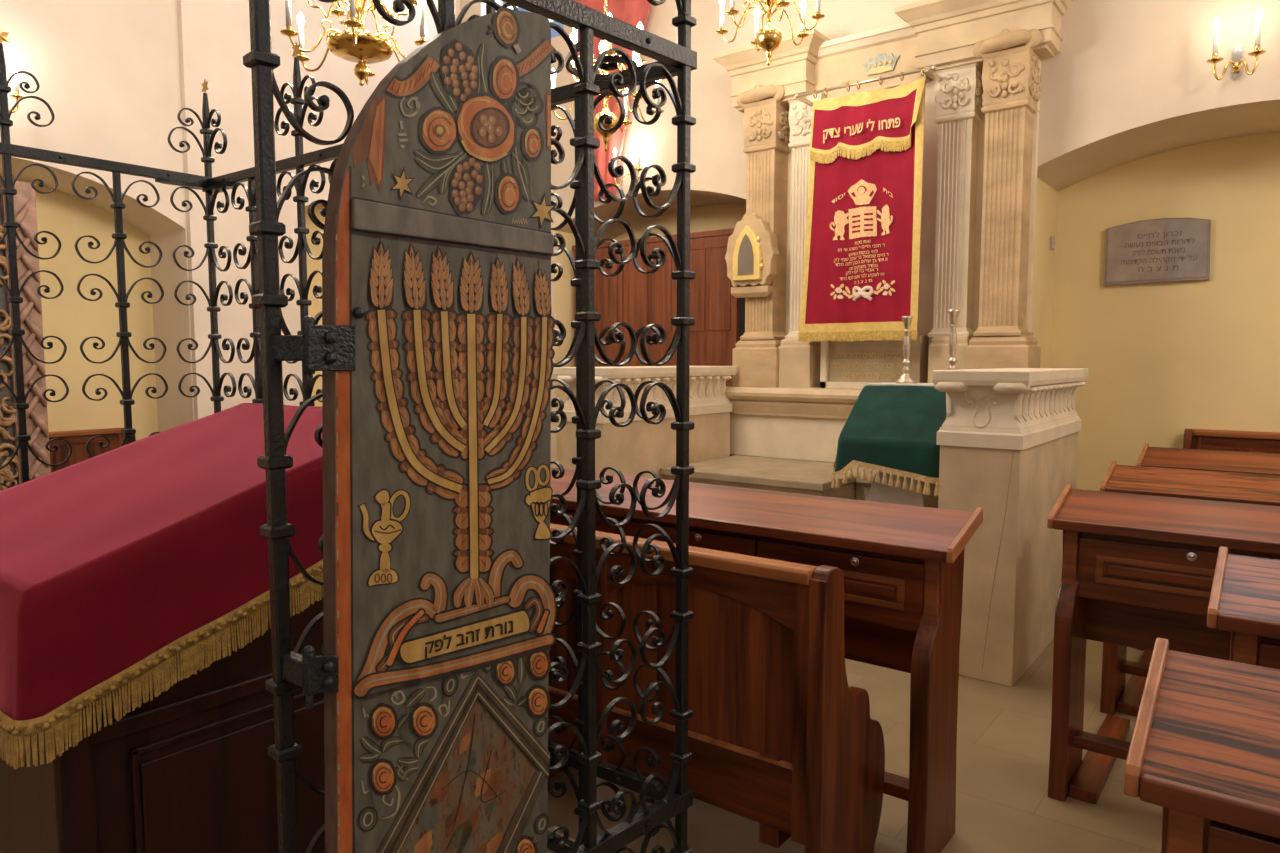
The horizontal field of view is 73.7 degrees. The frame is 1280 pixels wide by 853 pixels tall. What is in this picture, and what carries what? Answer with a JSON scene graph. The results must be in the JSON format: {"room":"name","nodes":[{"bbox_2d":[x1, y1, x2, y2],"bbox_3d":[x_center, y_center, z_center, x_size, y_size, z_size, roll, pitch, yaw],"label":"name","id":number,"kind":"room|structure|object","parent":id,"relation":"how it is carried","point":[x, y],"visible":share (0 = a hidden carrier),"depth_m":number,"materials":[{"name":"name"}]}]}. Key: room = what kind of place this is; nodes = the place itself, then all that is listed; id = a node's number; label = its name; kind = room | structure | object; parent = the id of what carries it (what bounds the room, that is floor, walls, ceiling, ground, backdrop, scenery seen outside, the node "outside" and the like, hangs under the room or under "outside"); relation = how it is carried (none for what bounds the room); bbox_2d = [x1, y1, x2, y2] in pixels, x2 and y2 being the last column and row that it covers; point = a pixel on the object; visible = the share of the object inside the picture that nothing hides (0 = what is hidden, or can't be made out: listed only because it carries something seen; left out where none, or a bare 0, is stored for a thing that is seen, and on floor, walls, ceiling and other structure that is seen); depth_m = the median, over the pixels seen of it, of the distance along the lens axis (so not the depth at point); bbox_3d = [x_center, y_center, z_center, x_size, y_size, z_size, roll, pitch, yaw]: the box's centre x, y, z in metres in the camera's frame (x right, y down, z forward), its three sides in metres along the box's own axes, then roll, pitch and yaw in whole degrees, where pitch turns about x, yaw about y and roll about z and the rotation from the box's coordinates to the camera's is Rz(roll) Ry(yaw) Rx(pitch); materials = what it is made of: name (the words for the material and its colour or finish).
{"room":"house of worship","nodes":[
{"label":"house of worship","id":0,"kind":"room"},
{"bbox_2d":[0,0,460,440],"bbox_3d":[-5.397,-1.876,4.676,0.720,6.000,10.850,3,6,37],"label":"wall","id":1,"kind":"structure","parent":0,"point":[108,71],"depth_m":6.49,"materials":[{"name":"paint"}]},
{"bbox_2d":[9,62,22,112],"bbox_3d":[-4.182,-2.200,5.491,0.177,0.329,0.340,3,6,37],"label":"wall sconce","id":2,"kind":"object","parent":1,"relation":"attached to","point":[16,96],"visible":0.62,"depth_m":5.55,"materials":[{"name":"gold metal"}]},
{"bbox_2d":[13,72,18,90],"bbox_3d":[-4.065,-2.244,5.562,0.026,0.130,0.024,3,6,37],"label":"candle","id":3,"kind":"object","parent":2,"relation":"on","point":[16,81],"depth_m":5.55,"materials":[{"name":"white wax"}]},
{"bbox_2d":[177,0,302,419],"bbox_3d":[-3.192,-2.053,6.915,0.080,6.000,0.960,3,6,37],"label":"pilaster","id":4,"kind":"object","parent":1,"relation":"attached to","point":[214,35],"depth_m":6.76,"materials":[{"name":"paint"}]},
{"bbox_2d":[280,42,323,127],"bbox_3d":[-1.138,-1.166,2.942,0.260,0.299,0.066,3,6,37],"label":"iron grille","id":5,"kind":"object","parent":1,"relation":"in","point":[299,113],"depth_m":2.98,"materials":[{"name":"black metal"}]},
{"bbox_2d":[547,639,1162,852],"bbox_3d":[-1.250,1.372,2.305,10.850,0.100,11.950,3,6,37],"label":"floor","id":6,"kind":"structure","parent":0,"point":[1003,803],"depth_m":2.94,"materials":[{"name":"stone"}]},
{"bbox_2d":[0,181,50,490],"bbox_3d":[-4.024,-0.208,5.185,0.139,2.595,0.704,3,6,37],"label":"curtain","id":7,"kind":"object","parent":6,"relation":"on","point":[25,198],"visible":0.61,"depth_m":5.32,"materials":[{"name":"fabric"}]},
{"bbox_2d":[49,428,135,472],"bbox_3d":[-4.613,0.558,5.902,0.456,0.954,2.204,3,6,37],"label":"bench","id":8,"kind":"object","parent":6,"relation":"on","point":[77,439],"visible":0.09,"depth_m":6.56,"materials":[{"name":"red wood"}]},
{"bbox_2d":[0,573,324,852],"bbox_3d":[-1.257,0.651,2.354,0.960,1.330,0.932,3,6,37],"label":"table","id":9,"kind":"object","parent":6,"relation":"on","point":[191,769],"visible":0.3,"depth_m":1.94,"materials":[{"name":"brown wood"}]},
{"bbox_2d":[0,403,322,769],"bbox_3d":[-1.269,0.284,2.300,1.049,0.634,1.036,3,6,37],"label":"cover","id":10,"kind":"object","parent":9,"relation":"on","point":[115,563],"visible":0.71,"depth_m":1.88,"materials":[{"name":"red fabric"}]},
{"bbox_2d":[547,828,574,852],"bbox_3d":[-1.237,1.270,2.320,2.446,0.100,1.570,3,6,37],"label":"stone kerb","id":11,"kind":"object","parent":6,"relation":"on","point":[556,832],"depth_m":2.49,"materials":[{"name":"beige stone"}]},
{"bbox_2d":[0,28,214,487],"bbox_3d":[-2.172,-0.083,2.890,0.066,2.508,1.518,3,6,37],"label":"iron grille","id":12,"kind":"object","parent":11,"relation":"on","point":[188,181],"visible":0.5,"depth_m":3.06,"materials":[{"name":"black metal"}]},
{"bbox_2d":[200,78,262,412],"bbox_3d":[-1.552,-0.698,3.298,0.404,1.299,0.066,3,6,37],"label":"iron grille","id":13,"kind":"object","parent":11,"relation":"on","point":[218,184],"depth_m":3.35,"materials":[{"name":"black metal"}]},
{"bbox_2d":[243,0,353,852],"label":"iron grille","id":14,"kind":"object","parent":11,"relation":"on","point":[261,60],"depth_m":1.34,"materials":[{"name":"black metal"}]},
{"bbox_2d":[272,7,556,852],"bbox_3d":[-0.364,0.116,1.538,0.088,1.792,0.567,4,6,40],"label":"door leaf","id":15,"kind":"structure","parent":14,"relation":"attached to","point":[432,348],"depth_m":1.50,"materials":[{"name":"grey paint"}]},
{"bbox_2d":[524,464,552,539],"bbox_3d":[-0.202,0.153,1.697,0.003,0.156,0.080,4,6,39],"label":"cup","id":16,"kind":"object","parent":15,"relation":"on","point":[538,492],"depth_m":1.70,"materials":[{"name":"paint"}]},
{"bbox_2d":[274,108,342,334],"bbox_3d":[-1.116,-0.718,2.961,0.411,0.793,0.066,3,6,37],"label":"iron grille","id":17,"kind":"object","parent":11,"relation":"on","point":[300,160],"depth_m":3.02,"materials":[{"name":"black metal"}]},
{"bbox_2d":[501,0,696,852],"label":"iron grille","id":18,"kind":"object","parent":11,"relation":"on","point":[590,22],"depth_m":1.93,"materials":[{"name":"black metal"}]},
{"bbox_2d":[594,81,624,132],"bbox_3d":[-0.056,-0.796,2.137,0.096,0.134,0.066,3,6,37],"label":"iron grille","id":19,"kind":"object","parent":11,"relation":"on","point":[605,91],"depth_m":2.15,"materials":[{"name":"black metal"}]},
{"bbox_2d":[597,734,659,793],"bbox_3d":[-0.012,0.887,2.237,0.205,0.160,0.066,3,6,37],"label":"iron grille","id":20,"kind":"object","parent":11,"relation":"on","point":[617,775],"depth_m":2.26,"materials":[{"name":"black metal"}]},
{"bbox_2d":[632,61,680,124],"bbox_3d":[0.058,-0.794,2.049,0.141,0.143,0.066,3,6,37],"label":"iron grille","id":21,"kind":"object","parent":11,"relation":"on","point":[654,74],"depth_m":2.07,"materials":[{"name":"black metal"}]},
{"bbox_2d":[554,366,736,478],"bbox_3d":[0.086,0.301,6.027,0.429,1.446,1.573,3,6,37],"label":"stone parapet","id":22,"kind":"object","parent":6,"relation":"on","point":[637,447],"visible":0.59,"depth_m":5.71,"materials":[{"name":"stone"}]},
{"bbox_2d":[572,228,758,456],"bbox_3d":[0.308,-0.412,7.899,1.908,2.572,0.666,3,6,37],"label":"wooden door","id":23,"kind":"structure","parent":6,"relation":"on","point":[632,297],"depth_m":7.46,"materials":[{"name":"brown wood"}]},
{"bbox_2d":[548,524,884,852],"bbox_3d":[-0.304,0.780,3.098,2.304,0.954,0.456,3,6,37],"label":"bench","id":24,"kind":"object","parent":6,"relation":"on","point":[779,739],"visible":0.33,"depth_m":2.40,"materials":[{"name":"red wood"}]},
{"bbox_2d":[550,467,982,852],"bbox_3d":[-0.037,0.720,3.301,2.508,1.043,0.333,3,6,37],"label":"desk","id":25,"kind":"object","parent":6,"relation":"on","point":[901,566],"visible":0.31,"depth_m":2.63,"materials":[{"name":"brown wood"}]},
{"bbox_2d":[661,455,875,500],"bbox_3d":[0.988,0.706,5.228,2.055,0.765,1.860,3,6,37],"label":"stone platform","id":26,"kind":"object","parent":6,"relation":"on","point":[752,472],"visible":0.14,"depth_m":5.48,"materials":[{"name":"beige stone"}]},
{"bbox_2d":[711,0,1073,461],"bbox_3d":[1.641,-1.247,5.954,2.450,3.015,0.559,3,6,37],"label":"torah ark","id":27,"kind":"object","parent":26,"relation":"on","point":[790,398],"visible":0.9,"depth_m":5.77,"materials":[{"name":"stone"}]},
{"bbox_2d":[725,213,778,297],"bbox_3d":[0.823,-1.275,6.361,0.414,0.614,0.142,3,6,37],"label":"niche","id":28,"kind":"object","parent":27,"relation":"attached to","point":[752,254],"visible":1,"depth_m":6.30,"materials":[{"name":"beige stone"}]},
{"bbox_2d":[794,65,940,105],"bbox_3d":[1.561,-2.272,5.767,0.984,0.058,0.356,3,6,37],"label":"curtain rod","id":29,"kind":"object","parent":27,"relation":"attached to","point":[929,70],"visible":1,"depth_m":5.61,"materials":[{"name":"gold metal"}]},
{"bbox_2d":[798,79,925,341],"bbox_3d":[1.450,-1.394,5.701,0.878,1.644,0.106,3,6,37],"label":"curtain","id":30,"kind":"object","parent":29,"relation":"hanging from","point":[861,270],"visible":0.98,"depth_m":5.67,"materials":[{"name":"fabric"}]},
{"bbox_2d":[866,382,938,507],"bbox_3d":[1.464,0.450,4.688,0.510,1.362,0.580,3,6,37],"label":"lectern","id":31,"kind":"object","parent":6,"relation":"on","point":[878,492],"visible":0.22,"depth_m":4.57,"materials":[{"name":"white paint"}]},
{"bbox_2d":[830,385,946,495],"bbox_3d":[1.371,0.061,4.549,0.659,0.549,0.478,3,6,37],"label":"cloth","id":32,"kind":"object","parent":31,"relation":"on","point":[891,429],"visible":0.88,"depth_m":4.47,"materials":[{"name":"green fabric"}]},
{"bbox_2d":[895,316,916,383],"bbox_3d":[1.501,-0.431,4.805,0.118,0.376,0.116,3,6,37],"label":"candlestick","id":33,"kind":"object","parent":31,"relation":"on","point":[905,378],"visible":1,"depth_m":4.79,"materials":[{"name":"silver metal"}]},
{"bbox_2d":[902,316,912,328],"bbox_3d":[1.501,-0.581,4.793,0.061,0.075,0.061,3,6,37],"label":"cup","id":34,"kind":"object","parent":33,"relation":"on","point":[907,320],"depth_m":4.78,"materials":[{"name":"silver metal"}]},
{"bbox_2d":[932,368,1088,686],"bbox_3d":[1.948,0.425,4.462,0.434,1.446,1.353,3,6,37],"label":"stone parapet","id":35,"kind":"object","parent":6,"relation":"on","point":[1007,439],"visible":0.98,"depth_m":3.98,"materials":[{"name":"stone"}]},
{"bbox_2d":[948,309,959,369],"bbox_3d":[1.704,-0.433,4.649,0.126,0.404,0.124,3,6,37],"label":"candlestick","id":36,"kind":"object","parent":35,"relation":"on","point":[953,313],"visible":0.67,"depth_m":4.63,"materials":[{"name":"silver metal"}]},
{"bbox_2d":[948,309,959,323],"bbox_3d":[1.704,-0.594,4.636,0.066,0.081,0.066,3,6,37],"label":"cup","id":37,"kind":"object","parent":36,"relation":"on","point":[953,313],"depth_m":4.62,"materials":[{"name":"silver metal"}]},
{"bbox_2d":[1047,484,1279,803],"bbox_3d":[2.538,0.783,2.506,2.358,1.043,0.785,3,6,37],"label":"desk","id":38,"kind":"object","parent":6,"relation":"on","point":[1138,570],"visible":0.82,"depth_m":2.87,"materials":[{"name":"brown wood"}]},
{"bbox_2d":[1100,461,1279,715],"bbox_3d":[3.144,0.722,3.273,2.358,1.043,0.945,3,6,37],"label":"desk","id":39,"kind":"object","parent":6,"relation":"on","point":[1260,489],"visible":0.25,"depth_m":3.60,"materials":[{"name":"brown wood"}]},
{"bbox_2d":[1123,638,1279,852],"bbox_3d":[1.472,0.918,0.680,1.908,1.063,0.333,3,6,37],"label":"desk","id":40,"kind":"object","parent":6,"relation":"on","point":[1204,748],"visible":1,"depth_m":1.14,"materials":[{"name":"brown wood"}]},
{"bbox_2d":[1136,444,1279,649],"bbox_3d":[3.571,0.679,3.818,2.358,1.043,0.333,3,6,37],"label":"desk","id":41,"kind":"object","parent":6,"relation":"on","point":[1159,457],"visible":0.12,"depth_m":4.32,"materials":[{"name":"brown wood"}]},
{"bbox_2d":[1183,429,1279,453],"bbox_3d":[4.028,0.569,5.246,1.224,1.036,0.456,3,6,37],"label":"bench","id":42,"kind":"object","parent":6,"relation":"on","point":[1203,439],"visible":0.3,"depth_m":5.56,"materials":[{"name":"red wood"}]},
{"bbox_2d":[1207,546,1279,669],"bbox_3d":[2.051,0.868,1.387,1.908,1.051,0.333,3,6,37],"label":"desk","id":43,"kind":"object","parent":6,"relation":"on","point":[1244,601],"visible":0.57,"depth_m":1.84,"materials":[{"name":"brown wood"}]},
{"bbox_2d":[460,0,1279,490],"bbox_3d":[2.032,-2.013,6.402,10.550,6.000,0.950,3,6,37],"label":"wall","id":44,"kind":"structure","parent":0,"point":[1136,124],"depth_m":5.74,"materials":[{"name":"beige paint"}]},
{"bbox_2d":[495,0,552,21],"bbox_3d":[-1.041,-4.236,8.183,1.100,1.250,0.060,3,6,37],"label":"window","id":45,"kind":"structure","parent":44,"relation":"in","point":[510,7],"depth_m":8.36,"materials":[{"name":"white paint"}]},
{"bbox_2d":[551,82,579,164],"bbox_3d":[-0.172,-0.778,2.228,0.098,0.204,0.066,3,6,37],"label":"iron grille","id":46,"kind":"object","parent":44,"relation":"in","point":[563,94],"depth_m":2.22,"materials":[{"name":"black metal"}]},
{"bbox_2d":[573,0,649,199],"bbox_3d":[-0.254,-3.189,7.396,1.190,2.432,0.115,3,6,37],"label":"hanging cloth","id":47,"kind":"object","parent":44,"relation":"hanging from","point":[632,12],"visible":0.36,"depth_m":7.38,"materials":[{"name":"red fabric"}]},
{"bbox_2d":[613,143,642,185],"bbox_3d":[-0.083,-2.228,7.298,0.342,0.329,0.176,3,6,37],"label":"wall sconce","id":48,"kind":"object","parent":44,"relation":"attached to","point":[637,166],"visible":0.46,"depth_m":7.20,"materials":[{"name":"gold metal"}]},
{"bbox_2d":[637,150,639,164],"bbox_3d":[-0.009,-2.256,7.178,0.026,0.130,0.024,3,6,37],"label":"candle","id":49,"kind":"object","parent":48,"relation":"on","point":[638,152],"depth_m":7.17,"materials":[{"name":"white wax"}]},
{"bbox_2d":[1050,236,1054,249],"bbox_3d":[2.931,-1.303,6.055,0.025,0.090,0.080,3,6,37],"label":"light switch","id":50,"kind":"object","parent":44,"relation":"attached to","point":[1052,239],"visible":1,"depth_m":6.03,"materials":[{"name":"beige plastic"}]},
{"bbox_2d":[1104,218,1210,285],"bbox_3d":[3.497,-1.188,5.779,0.615,0.431,0.051,3,6,37],"label":"tablet","id":51,"kind":"object","parent":44,"relation":"attached to","point":[1162,250],"visible":1,"depth_m":5.75,"materials":[{"name":"stone"}]},
{"bbox_2d":[1206,9,1265,79],"bbox_3d":[3.292,-2.089,4.707,0.272,0.342,0.176,3,6,37],"label":"wall sconce","id":52,"kind":"object","parent":44,"relation":"attached to","point":[1236,64],"visible":1,"depth_m":4.72,"materials":[{"name":"gold metal"}]},
{"bbox_2d":[1212,28,1218,53],"bbox_3d":[3.188,-2.129,4.724,0.026,0.143,0.024,3,6,37],"label":"candle","id":53,"kind":"object","parent":52,"relation":"on","point":[1216,30],"depth_m":4.71,"materials":[{"name":"white wax"}]},
{"bbox_2d":[1255,20,1261,45],"bbox_3d":[3.338,-2.120,4.609,0.026,0.143,0.024,3,6,37],"label":"candle","id":54,"kind":"object","parent":52,"relation":"on","point":[1259,22],"depth_m":4.60,"materials":[{"name":"white wax"}]},
{"bbox_3d":[-1.249,-4.734,1.821,10.850,0.150,11.950,3,6,37],"label":"ceiling","id":55,"kind":"structure","parent":0,"visible":0},
{"bbox_2d":[280,0,427,85],"bbox_3d":[-1.305,-3.209,3.872,0.696,3.221,0.726,3,6,37],"label":"chandelier","id":56,"kind":"object","parent":55,"relation":"hanging from","point":[359,46],"visible":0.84,"depth_m":3.93,"materials":[{"name":"gold metal"}]},
{"bbox_2d":[285,0,291,26],"bbox_3d":[-1.548,-1.827,3.758,0.025,0.128,0.024,3,6,37],"label":"candle","id":57,"kind":"object","parent":56,"relation":"on","point":[287,2],"depth_m":3.75,"materials":[{"name":"white wax"}]},
{"bbox_2d":[298,25,303,52],"bbox_3d":[-1.620,-1.852,4.079,0.025,0.128,0.024,3,6,37],"label":"candle","id":58,"kind":"object","parent":56,"relation":"on","point":[300,27],"depth_m":4.07,"materials":[{"name":"white wax"}]},
{"bbox_2d":[349,0,355,17],"bbox_3d":[-1.234,-1.819,3.659,0.025,0.128,0.024,3,6,37],"label":"candle","id":59,"kind":"object","parent":56,"relation":"on","point":[351,2],"depth_m":3.65,"materials":[{"name":"white wax"}]},
{"bbox_2d":[385,0,390,10],"bbox_3d":[-1.236,-2.101,4.181,0.025,0.128,0.024,3,6,37],"label":"candle","id":60,"kind":"object","parent":56,"relation":"on","point":[388,6],"depth_m":4.18,"materials":[{"name":"white wax"}]},
{"bbox_2d":[419,8,424,36],"bbox_3d":[-0.990,-1.837,3.881,0.025,0.128,0.024,3,6,37],"label":"candle","id":61,"kind":"object","parent":56,"relation":"on","point":[421,10],"depth_m":3.87,"materials":[{"name":"white wax"}]},
{"bbox_2d":[551,68,555,88],"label":"chandelier","id":62,"kind":"object","parent":55,"relation":"hanging from","point":[553,77],"depth_m":4.82,"materials":[{"name":"gold metal"}]},
{"bbox_2d":[551,79,554,88],"bbox_3d":[-0.492,-1.901,4.831,0.025,0.128,0.024,3,6,37],"label":"candle","id":63,"kind":"object","parent":62,"relation":"on","point":[552,80],"depth_m":4.82,"materials":[{"name":"white wax"}]},
{"bbox_2d":[570,28,576,44],"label":"chandelier","id":64,"kind":"object","parent":55,"relation":"hanging from","point":[573,36],"depth_m":4.71,"materials":[{"name":"gold metal"}]},
{"bbox_2d":[573,29,576,44],"bbox_3d":[-0.360,-2.133,4.725,0.025,0.128,0.024,3,6,37],"label":"candle","id":65,"kind":"object","parent":64,"relation":"on","point":[574,30],"depth_m":4.71,"materials":[{"name":"white wax"}]},
{"bbox_2d":[599,40,615,55],"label":"chandelier","id":66,"kind":"object","parent":55,"relation":"hanging from","point":[607,45],"depth_m":4.84,"materials":[{"name":"gold metal"}]},
{"bbox_2d":[594,85,639,151],"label":"chandelier","id":67,"kind":"object","parent":55,"relation":"hanging from","point":[605,136],"depth_m":4.87,"materials":[{"name":"gold metal"}]},
{"bbox_2d":[624,97,627,117],"bbox_3d":[-0.084,-1.926,5.152,0.025,0.128,0.024,3,6,37],"label":"candle","id":68,"kind":"object","parent":67,"relation":"on","point":[625,104],"depth_m":5.14,"materials":[{"name":"white wax"}]},
{"bbox_2d":[633,51,645,65],"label":"chandelier","id":69,"kind":"object","parent":55,"relation":"hanging from","point":[639,61],"depth_m":4.77,"materials":[{"name":"gold metal"}]},
{"bbox_2d":[633,51,636,60],"bbox_3d":[-0.030,-2.154,4.985,0.025,0.128,0.024,3,6,37],"label":"candle","id":70,"kind":"object","parent":69,"relation":"on","point":[634,53],"depth_m":4.97,"materials":[{"name":"white wax"}]},
{"bbox_2d":[655,85,659,104],"bbox_3d":[0.102,-1.908,4.917,0.025,0.128,0.024,3,6,37],"label":"candle","id":71,"kind":"object","parent":69,"relation":"on","point":[657,101],"depth_m":4.91,"materials":[{"name":"white wax"}]},
{"bbox_2d":[716,0,824,65],"bbox_3d":[0.760,-3.517,4.940,0.638,2.776,0.634,3,6,37],"label":"chandelier","id":72,"kind":"object","parent":55,"relation":"hanging from","point":[768,38],"visible":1,"depth_m":5.01,"materials":[{"name":"gold metal"}]},
{"bbox_2d":[720,5,723,26],"bbox_3d":[0.494,-2.470,5.138,0.025,0.128,0.024,3,6,37],"label":"candle","id":73,"kind":"object","parent":72,"relation":"on","point":[721,6],"depth_m":5.13,"materials":[{"name":"white wax"}]},
{"bbox_2d":[755,16,758,36],"bbox_3d":[0.726,-2.484,5.311,0.025,0.128,0.024,3,6,37],"label":"candle","id":74,"kind":"object","parent":72,"relation":"on","point":[756,17],"depth_m":5.30,"materials":[{"name":"white wax"}]},
{"bbox_2d":[801,9,804,30],"bbox_3d":[0.993,-2.475,5.197,0.025,0.128,0.024,3,6,37],"label":"candle","id":75,"kind":"object","parent":72,"relation":"on","point":[802,10],"depth_m":5.19,"materials":[{"name":"white wax"}]},
{"bbox_2d":[816,0,820,11],"bbox_3d":[1.027,-2.452,4.910,0.025,0.128,0.024,3,6,37],"label":"candle","id":76,"kind":"object","parent":72,"relation":"on","point":[818,2],"depth_m":4.90,"materials":[{"name":"white wax"}]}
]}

